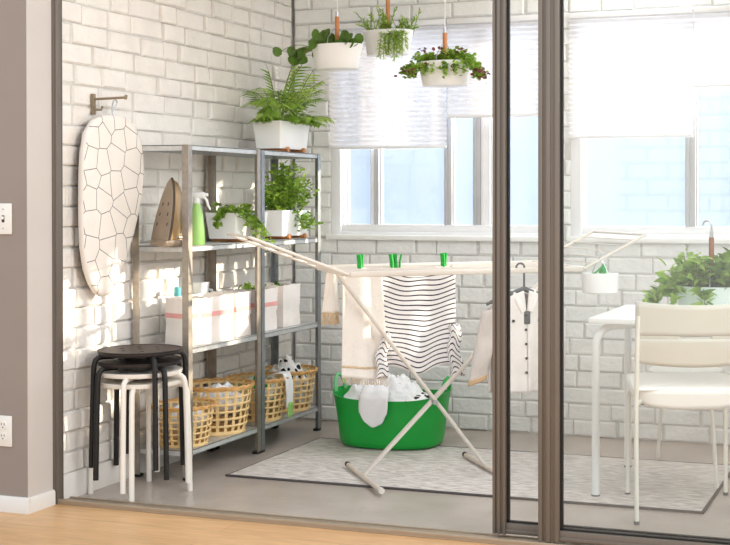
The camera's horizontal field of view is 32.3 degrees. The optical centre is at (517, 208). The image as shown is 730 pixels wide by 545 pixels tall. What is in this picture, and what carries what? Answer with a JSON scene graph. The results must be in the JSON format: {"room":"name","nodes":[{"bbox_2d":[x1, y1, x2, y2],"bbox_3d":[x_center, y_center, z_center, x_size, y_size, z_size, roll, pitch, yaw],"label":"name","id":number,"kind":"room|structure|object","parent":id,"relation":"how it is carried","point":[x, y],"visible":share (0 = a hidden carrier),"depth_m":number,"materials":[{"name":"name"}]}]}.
{"room":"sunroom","nodes":[
{"label":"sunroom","id":0,"kind":"room"},
{"bbox_2d":[0,0,52,497],"bbox_3d":[-2.952,-0.241,5.074,2.405,2.750,0.138,0,1,18],"label":"wall","id":1,"kind":"structure","parent":0,"point":[26,381],"depth_m":4.67,"materials":[{"name":"grey paint"}]},
{"bbox_2d":[0,203,11,233],"bbox_3d":[-1.932,0.038,4.665,0.074,0.116,0.014,0,1,18],"label":"light switch","id":2,"kind":"object","parent":1,"relation":"attached to","point":[5,208],"visible":1,"depth_m":4.66,"materials":[{"name":"plastic"}]},
{"bbox_2d":[0,415,11,446],"bbox_3d":[-1.934,0.836,4.675,0.074,0.116,0.009,0,1,18],"label":"power outlet","id":3,"kind":"object","parent":1,"relation":"attached to","point":[5,421],"visible":1,"depth_m":4.67,"materials":[{"name":"white plastic"}]},
{"bbox_2d":[0,421,5,429],"bbox_3d":[-1.935,0.815,4.672,0.029,0.033,0.003,0,1,18],"label":"receptacle","id":4,"kind":"object","parent":3,"relation":"attached to","point":[2,423],"depth_m":4.67,"materials":[{"name":"white plastic"}]},
{"bbox_2d":[0,432,5,440],"bbox_3d":[-1.935,0.857,4.673,0.029,0.033,0.003,0,1,18],"label":"receptacle","id":5,"kind":"object","parent":3,"relation":"attached to","point":[2,434],"depth_m":4.67,"materials":[{"name":"white plastic"}]},
{"bbox_2d":[0,490,54,513],"bbox_3d":[-2.949,1.105,5.077,2.417,0.058,0.151,0,1,18],"label":"baseboard","id":6,"kind":"structure","parent":1,"relation":"attached to","point":[12,504],"depth_m":4.66,"materials":[{"name":"white wood"}]},
{"bbox_2d":[58,496,588,544],"bbox_3d":[0.078,1.132,4.227,3.900,0.020,0.090,0,1,18],"label":"door track","id":7,"kind":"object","parent":1,"relation":"attached to","point":[478,537],"depth_m":4.47,"materials":[{"name":"metal"}]},
{"bbox_2d":[62,0,294,473],"bbox_3d":[-1.536,-0.098,5.809,0.162,2.450,2.130,0,1,18],"label":"wall","id":8,"kind":"structure","parent":0,"point":[183,67],"depth_m":5.46,"materials":[{"name":"brick"}]},
{"bbox_2d":[51,0,63,503],"bbox_3d":[-1.783,-0.088,4.795,0.042,2.450,0.052,0,1,18],"label":"trim","id":9,"kind":"structure","parent":8,"relation":"attached to","point":[56,5],"depth_m":4.78,"materials":[{"name":"brown metal"}]},
{"bbox_2d":[91,94,127,114],"bbox_3d":[-1.648,-0.421,5.013,0.144,0.084,0.019,0,1,-5],"label":"wall hook","id":10,"kind":"object","parent":8,"relation":"attached to","point":[94,109],"visible":1,"depth_m":5.01,"materials":[{"name":"metal"}]},
{"bbox_2d":[78,99,143,295],"bbox_3d":[-1.655,-0.049,5.064,0.038,0.801,0.406,0,1,18],"label":"ironing board","id":11,"kind":"object","parent":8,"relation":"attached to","point":[111,159],"visible":0.99,"depth_m":5.01,"materials":[{"name":"fabric"}]},
{"bbox_2d":[64,419,294,498],"bbox_3d":[-1.485,1.079,5.724,0.024,0.098,1.878,0,1,18],"label":"baseboard","id":12,"kind":"structure","parent":8,"relation":"attached to","point":[75,482],"depth_m":5.06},
{"bbox_2d":[492,0,729,541],"bbox_3d":[0.642,-0.058,4.051,1.525,2.358,0.039,0,1,18],"label":"door","id":13,"kind":"structure","parent":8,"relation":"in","point":[501,522],"depth_m":4.27,"materials":[{"name":"brown metal"}]},
{"bbox_2d":[0,504,497,544],"bbox_3d":[-1.322,1.195,1.707,7.600,0.060,5.580,0,1,18],"label":"floor","id":14,"kind":"structure","parent":0,"point":[57,524],"depth_m":4.38,"materials":[{"name":"brown wood"}]},
{"bbox_2d":[78,419,729,537],"bbox_3d":[0.312,1.163,5.202,4.060,0.060,2.080,0,1,18],"label":"floor","id":15,"kind":"structure","parent":0,"point":[212,489],"depth_m":4.89,"materials":[{"name":"concrete"}]},
{"bbox_2d":[88,377,192,501],"bbox_3d":[-1.511,0.909,4.979,0.327,0.454,0.327,0,1,42],"label":"stool","id":16,"kind":"object","parent":15,"relation":"on","point":[133,386],"visible":0.66,"depth_m":4.92,"materials":[{"name":"white metal"}]},
{"bbox_2d":[94,365,190,493],"bbox_3d":[-1.511,0.869,4.979,0.327,0.454,0.327,1,1,44],"label":"stool","id":17,"kind":"object","parent":16,"relation":"on","point":[175,371],"visible":0.62,"depth_m":4.89,"materials":[{"name":"white metal"}]},
{"bbox_2d":[93,355,184,480],"bbox_3d":[-1.511,0.829,4.979,0.328,0.454,0.328,0,1,5],"label":"stool","id":18,"kind":"object","parent":17,"relation":"on","point":[164,361],"visible":0.84,"depth_m":4.85,"materials":[{"name":"black metal"}]},
{"bbox_2d":[89,344,188,470],"bbox_3d":[-1.511,0.787,4.978,0.328,0.454,0.328,0,1,4],"label":"stool","id":19,"kind":"object","parent":18,"relation":"on","point":[148,351],"visible":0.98,"depth_m":4.87,"materials":[{"name":"black metal"}]},
{"bbox_2d":[133,145,260,480],"bbox_3d":[-1.405,0.431,5.489,0.270,1.400,0.594,0,1,18],"label":"shelving unit","id":20,"kind":"object","parent":15,"relation":"on","point":[187,151],"visible":0.7,"depth_m":5.25,"materials":[{"name":"metal"}]},
{"bbox_2d":[150,177,181,246],"bbox_3d":[-1.442,0.013,5.218,0.124,0.287,0.166,0,1,38],"label":"iron","id":21,"kind":"object","parent":20,"relation":"on","point":[167,228],"visible":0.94,"depth_m":5.17,"materials":[{"name":"beige metal"}]},
{"bbox_2d":[151,398,216,448],"bbox_3d":[-1.434,0.918,5.328,0.282,0.177,0.282,0,1,18],"label":"bamboo basket","id":22,"kind":"object","parent":20,"relation":"on","point":[174,442],"visible":0.6,"depth_m":5.26,"materials":[{"name":"beige wicker"}]},
{"bbox_2d":[159,405,206,427],"bbox_3d":[-1.432,0.883,5.326,0.201,0.088,0.199,0,1,18],"label":"folded cloth","id":23,"kind":"object","parent":22,"relation":"in","point":[200,411],"visible":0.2,"depth_m":5.27,"materials":[{"name":"white fabric"}]},
{"bbox_2d":[165,295,212,345],"bbox_3d":[-1.415,0.480,5.343,0.152,0.204,0.138,0,1,38],"label":"paper bag","id":24,"kind":"object","parent":20,"relation":"on","point":[202,314],"visible":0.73,"depth_m":5.31,"materials":[{"name":"white paper"}]},
{"bbox_2d":[174,287,180,296],"bbox_3d":[-1.501,0.463,5.482,0.060,0.236,0.060,0,1,18],"label":"detergent bottle","id":25,"kind":"object","parent":24,"relation":"in","point":[177,290],"visible":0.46,"depth_m":5.47,"materials":[{"name":"teal plastic"}]},
{"bbox_2d":[192,282,212,294],"bbox_3d":[-1.439,0.456,5.679,0.082,0.245,0.126,0,1,18],"label":"pitcher","id":26,"kind":"object","parent":24,"relation":"in","point":[198,287],"visible":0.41,"depth_m":5.63,"materials":[{"name":"white ceramic"}]},
{"bbox_2d":[192,192,210,244],"bbox_3d":[-1.372,0.042,5.346,0.090,0.226,0.072,0,1,-29],"label":"spray bottle","id":27,"kind":"object","parent":20,"relation":"on","point":[198,229],"visible":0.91,"depth_m":5.32,"materials":[{"name":"green plastic"}]},
{"bbox_2d":[193,292,233,342],"bbox_3d":[-1.368,0.479,5.492,0.158,0.203,0.173,0,1,21],"label":"paper bag","id":28,"kind":"object","parent":20,"relation":"on","point":[222,309],"visible":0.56,"depth_m":5.47,"materials":[{"name":"white paper"}]},
{"bbox_2d":[193,377,254,435],"bbox_3d":[-1.352,0.893,5.611,0.325,0.222,0.325,0,1,12],"label":"bamboo basket","id":29,"kind":"object","parent":20,"relation":"on","point":[217,429],"visible":0.65,"depth_m":5.52,"materials":[{"name":"beige wicker"}]},
{"bbox_2d":[194,381,244,410],"bbox_3d":[-1.353,0.838,5.609,0.239,0.114,0.240,0,1,18],"label":"folded cloth","id":30,"kind":"object","parent":29,"relation":"in","point":[227,384],"visible":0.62,"depth_m":5.54,"materials":[{"name":"white fabric"}]},
{"bbox_2d":[211,290,250,337],"bbox_3d":[-1.315,0.477,5.669,0.154,0.204,0.147,0,1,16],"label":"paper bag","id":31,"kind":"object","parent":20,"relation":"on","point":[241,323],"visible":0.56,"depth_m":5.64,"materials":[{"name":"white paper"}]},
{"bbox_2d":[205,202,274,243],"bbox_3d":[-1.256,0.063,5.710,0.330,0.189,0.434,0,1,18],"label":"planter box","id":32,"kind":"object","parent":20,"relation":"on","point":[243,221],"visible":0.99,"depth_m":5.63,"materials":[{"name":"plastic"}]},
{"bbox_2d":[215,150,320,452],"bbox_3d":[-1.219,0.425,6.060,0.270,1.400,0.594,0,1,18],"label":"shelving unit","id":33,"kind":"object","parent":15,"relation":"on","point":[273,156],"visible":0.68,"depth_m":6.19,"materials":[{"name":"metal"}]},
{"bbox_2d":[226,287,277,331],"bbox_3d":[-1.263,0.475,5.899,0.198,0.203,0.158,0,1,18],"label":"paper bag","id":34,"kind":"object","parent":33,"relation":"on","point":[271,303],"visible":0.41,"depth_m":5.87,"materials":[{"name":"white paper"}]},
{"bbox_2d":[234,281,266,289],"bbox_3d":[-1.259,0.379,5.892,0.147,0.066,0.149,0,1,18],"label":"bunch","id":35,"kind":"object","parent":34,"relation":"in","point":[246,286],"visible":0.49,"depth_m":5.90,"materials":[{"name":"green plant"}]},
{"bbox_2d":[226,371,288,422],"bbox_3d":[-1.242,0.899,5.933,0.307,0.206,0.306,0,1,7],"label":"bamboo basket","id":36,"kind":"object","parent":33,"relation":"on","point":[270,416],"visible":0.52,"depth_m":5.86,"materials":[{"name":"beige wicker"}]},
{"bbox_2d":[238,376,279,400],"bbox_3d":[-1.243,0.850,5.932,0.225,0.110,0.220,0,1,18],"label":"cloth","id":37,"kind":"object","parent":36,"relation":"in","point":[253,377],"visible":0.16,"depth_m":5.88,"materials":[{"name":"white fabric"}]},
{"bbox_2d":[265,371,293,417],"bbox_3d":[-1.136,0.884,5.909,0.128,0.216,0.066,0,1,0],"label":"scarf","id":38,"kind":"object","parent":36,"relation":"hanging from","point":[288,382],"visible":0.99,"depth_m":5.92,"materials":[{"name":"white fabric"}]},
{"bbox_2d":[251,282,300,327],"bbox_3d":[-1.196,0.471,6.120,0.198,0.208,0.178,0,1,18],"label":"paper bag","id":39,"kind":"object","parent":33,"relation":"on","point":[288,296],"visible":0.52,"depth_m":6.06,"materials":[{"name":"white paper"}]},
{"bbox_2d":[238,65,334,152],"bbox_3d":[-1.082,-0.531,6.007,0.409,0.514,0.763,0,1,18],"label":"potted plant","id":40,"kind":"object","parent":33,"relation":"on","point":[289,134],"visible":0.99,"depth_m":5.99,"materials":[{"name":"plant"}]},
{"bbox_2d":[254,160,322,238],"bbox_3d":[-1.137,-0.047,6.143,0.360,0.390,0.343,0,1,-29],"label":"planter box","id":41,"kind":"object","parent":33,"relation":"on","point":[282,222],"visible":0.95,"depth_m":6.07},
{"bbox_2d":[265,364,317,412],"bbox_3d":[-1.152,0.896,6.209,0.307,0.206,0.306,0,1,15],"label":"bamboo basket","id":42,"kind":"object","parent":33,"relation":"on","point":[298,406],"visible":0.48,"depth_m":6.13,"materials":[{"name":"beige wicker"}]},
{"bbox_2d":[266,354,306,390],"bbox_3d":[-1.159,0.809,6.211,0.229,0.170,0.220,0,1,18],"label":"cloth","id":43,"kind":"object","parent":42,"relation":"in","point":[287,364],"visible":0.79,"depth_m":6.17,"materials":[{"name":"white fabric"}]},
{"bbox_2d":[225,438,729,513],"bbox_3d":[-0.141,1.127,5.353,2.032,0.009,0.859,0,1,18],"label":"rug","id":44,"kind":"object","parent":15,"relation":"on","point":[672,486],"visible":0.82,"depth_m":5.27,"materials":[{"name":"grey fabric"}]},
{"bbox_2d":[333,372,451,449],"bbox_3d":[-0.599,0.952,5.929,0.571,0.330,0.396,0,1,14],"label":"tub","id":45,"kind":"object","parent":44,"relation":"on","point":[428,431],"visible":0.78,"depth_m":5.77,"materials":[{"name":"green plastic"}]},
{"bbox_2d":[344,373,420,427],"bbox_3d":[-0.638,0.889,5.910,0.417,0.241,0.389,0,1,18],"label":"pile","id":46,"kind":"object","parent":45,"relation":"in","point":[373,399],"visible":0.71,"depth_m":5.78,"materials":[{"name":"white fabric"}]},
{"bbox_2d":[406,389,429,400],"bbox_3d":[-0.464,0.895,5.862,0.151,0.082,0.235,0,1,18],"label":"cloth","id":47,"kind":"object","parent":45,"relation":"in","point":[419,395],"visible":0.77,"depth_m":5.82,"materials":[{"name":"white fabric"}]},
{"bbox_2d":[227,230,646,493],"bbox_3d":[-0.331,0.611,5.279,1.701,1.024,0.544,0,1,-22],"label":"drying rack","id":48,"kind":"object","parent":44,"relation":"on","point":[485,267],"visible":0.92,"depth_m":5.21,"materials":[{"name":"metal"}]},
{"bbox_2d":[321,267,339,324],"bbox_3d":[-0.785,0.366,5.214,0.084,0.241,0.030,0,1,-22],"label":"cloth","id":49,"kind":"object","parent":48,"relation":"hanging from","point":[330,306],"visible":0.94,"depth_m":5.21,"materials":[{"name":"beige fabric"}]},
{"bbox_2d":[356,254,363,268],"bbox_3d":[-0.657,0.226,5.183,0.018,0.072,0.035,0,1,18],"label":"peg","id":50,"kind":"object","parent":48,"relation":"attached to","point":[360,257],"visible":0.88,"depth_m":5.17,"materials":[{"name":"green plastic"}]},
{"bbox_2d":[341,267,387,385],"bbox_3d":[-0.640,0.496,5.194,0.198,0.499,0.030,0,1,-22],"label":"towel","id":51,"kind":"object","parent":48,"relation":"hanging from","point":[361,340],"visible":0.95,"depth_m":5.18,"materials":[{"name":"fabric"}]},
{"bbox_2d":[389,254,396,267],"bbox_3d":[-0.526,0.226,5.237,0.018,0.072,0.035,0,1,41],"label":"peg","id":52,"kind":"object","parent":48,"relation":"attached to","point":[392,259],"visible":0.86,"depth_m":5.23,"materials":[{"name":"green plastic"}]},
{"bbox_2d":[394,254,401,267],"bbox_3d":[-0.506,0.226,5.245,0.035,0.072,0.018,0,1,-4],"label":"peg","id":53,"kind":"object","parent":48,"relation":"attached to","point":[399,262],"visible":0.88,"depth_m":5.24,"materials":[{"name":"green plastic"}]},
{"bbox_2d":[375,266,464,378],"bbox_3d":[-0.418,0.484,5.287,0.399,0.476,0.066,0,1,-22],"label":"striped shirt","id":54,"kind":"object","parent":48,"relation":"hanging from","point":[420,311],"visible":0.92,"depth_m":5.28,"materials":[{"name":"white fabric"}]},
{"bbox_2d":[440,253,446,266],"bbox_3d":[-0.318,0.225,5.322,0.018,0.072,0.035,0,1,23],"label":"peg","id":55,"kind":"object","parent":48,"relation":"attached to","point":[443,256],"visible":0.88,"depth_m":5.31,"materials":[{"name":"green plastic"}]},
{"bbox_2d":[486,262,537,304],"bbox_3d":[0.021,0.310,5.135,0.329,0.180,0.024,0,1,-22],"label":"clothes hanger","id":56,"kind":"object","parent":48,"relation":"hanging from","point":[524,288],"visible":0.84,"depth_m":5.13,"materials":[{"name":"silver metal"}]},
{"bbox_2d":[468,288,565,392],"bbox_3d":[0.002,0.544,5.119,0.441,0.442,0.073,0,1,-22],"label":"shirt","id":57,"kind":"object","parent":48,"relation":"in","point":[523,306],"visible":0.43,"depth_m":5.10,"materials":[{"name":"white fabric"}]},
{"bbox_2d":[582,250,617,293],"bbox_3d":[0.348,0.267,5.268,0.156,0.181,0.156,0,1,18],"label":"pot","id":58,"kind":"object","parent":48,"relation":"hanging from","point":[597,283],"visible":0.98,"depth_m":5.20,"materials":[{"name":"metal"}]},
{"bbox_2d":[599,266,605,273],"bbox_3d":[0.362,0.279,5.261,0.026,0.074,0.061,0,1,-13],"label":"peg","id":59,"kind":"object","parent":58,"relation":"in","point":[603,269],"visible":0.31,"depth_m":5.26,"materials":[{"name":"green plastic"}]},
{"bbox_2d":[589,305,634,496],"bbox_3d":[0.897,0.780,4.993,1.100,0.710,0.640,0,1,18],"label":"dining table","id":60,"kind":"object","parent":44,"relation":"on","point":[623,317],"visible":0.65,"depth_m":4.88,"materials":[{"name":"white metal"}]},
{"bbox_2d":[641,220,729,304],"bbox_3d":[0.735,0.236,4.975,0.512,0.379,0.352,0,1,13],"label":"potted plant","id":61,"kind":"object","parent":60,"relation":"on","point":[697,280],"visible":0.96,"depth_m":4.94,"materials":[{"name":"green plant"}]},
{"bbox_2d":[625,301,729,524],"bbox_3d":[0.633,0.734,4.686,0.436,0.808,0.516,0,1,-1],"label":"dining chair","id":62,"kind":"object","parent":15,"relation":"on","point":[658,327],"visible":1,"depth_m":4.47,"materials":[{"name":"white plastic"}]},
{"bbox_2d":[648,366,724,488],"bbox_3d":[0.730,0.908,5.314,0.391,0.451,0.542,0,1,18],"label":"stool","id":63,"kind":"object","parent":15,"relation":"on","point":[653,368],"visible":0.45,"depth_m":5.25,"materials":[{"name":"beige plastic"}]},
{"bbox_2d":[294,0,729,444],"bbox_3d":[0.685,-0.101,6.078,3.900,2.452,0.163,0,1,18],"label":"wall","id":64,"kind":"structure","parent":0,"point":[636,265],"depth_m":6.28,"materials":[{"name":"white brick"}]},
{"bbox_2d":[326,24,537,241],"bbox_3d":[-0.398,-0.395,6.399,1.234,1.115,0.158,0,1,18],"label":"window","id":65,"kind":"structure","parent":64,"relation":"in","point":[341,228],"depth_m":6.38,"materials":[{"name":"white paint"}]},
{"bbox_2d":[329,19,446,148],"bbox_3d":[-0.676,-0.636,6.416,0.656,0.653,0.026,0,1,18],"label":"blind","id":66,"kind":"object","parent":65,"relation":"attached to","point":[370,107],"visible":0.73,"depth_m":6.41,"materials":[{"name":"fabric"}]},
{"bbox_2d":[447,15,537,117],"bbox_3d":[-0.113,-0.710,6.232,0.516,0.502,0.026,0,1,18],"label":"blind","id":67,"kind":"object","parent":65,"relation":"attached to","point":[473,100],"visible":0.52,"depth_m":6.24,"materials":[{"name":"fabric"}]},
{"bbox_2d":[566,11,729,243],"bbox_3d":[0.997,-0.391,5.944,1.549,1.115,0.158,0,1,18],"label":"window","id":68,"kind":"structure","parent":64,"relation":"in","point":[691,232],"depth_m":6.02,"materials":[{"name":"white paint"}]},
{"bbox_2d":[568,7,692,138],"bbox_3d":[0.542,-0.652,6.019,0.612,0.615,0.026,0,1,18],"label":"blind","id":69,"kind":"object","parent":68,"relation":"attached to","point":[630,71],"visible":1,"depth_m":6.01,"materials":[{"name":"fabric"}]},
{"bbox_2d":[694,5,729,86],"bbox_3d":[1.151,-0.767,5.819,0.657,0.380,0.026,0,1,18],"label":"blind","id":70,"kind":"object","parent":68,"relation":"attached to","point":[711,23],"visible":1,"depth_m":5.89,"materials":[{"name":"fabric"}]},
{"bbox_2d":[538,0,729,544],"bbox_3d":[0.857,-0.056,3.939,1.648,2.358,0.039,0,1,18],"label":"door","id":71,"kind":"structure","parent":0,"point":[551,528],"depth_m":4.17,"materials":[{"name":"brown metal"}]},
{"bbox_3d":[0.356,-1.366,5.155,4.160,0.100,2.100,0,1,18],"label":"ceiling","id":72,"kind":"structure","parent":0,"visible":0},
{"bbox_2d":[272,0,363,70],"bbox_3d":[-0.933,-0.995,5.925,0.439,0.666,0.179,0,1,21],"label":"hanging pot","id":73,"kind":"object","parent":72,"relation":"hanging from","point":[331,52],"visible":1,"depth_m":5.86,"materials":[{"name":"plastic"}]},
{"bbox_2d":[354,0,420,60],"bbox_3d":[-0.664,-1.011,6.036,0.395,0.635,0.258,0,1,26],"label":"hanging pot","id":74,"kind":"object","parent":72,"relation":"hanging from","point":[384,41],"visible":1,"depth_m":5.99,"materials":[{"name":"plastic"}]},
{"bbox_2d":[394,0,490,87],"bbox_3d":[-0.344,-0.949,5.769,0.488,0.754,0.233,0,1,26],"label":"hanging pot","id":75,"kind":"object","parent":72,"relation":"hanging from","point":[452,68],"visible":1,"depth_m":5.73,"materials":[{"name":"plastic"}]},
{"label":"outside","id":76,"kind":"structure","parent":0,"visible":0},
{"bbox_2d":[350,86,729,226],"bbox_3d":[-0.970,-0.505,9.419,8.680,5.200,0.308,0,1,18],"label":"wall","id":77,"kind":"structure","parent":76,"point":[631,181],"depth_m":8.76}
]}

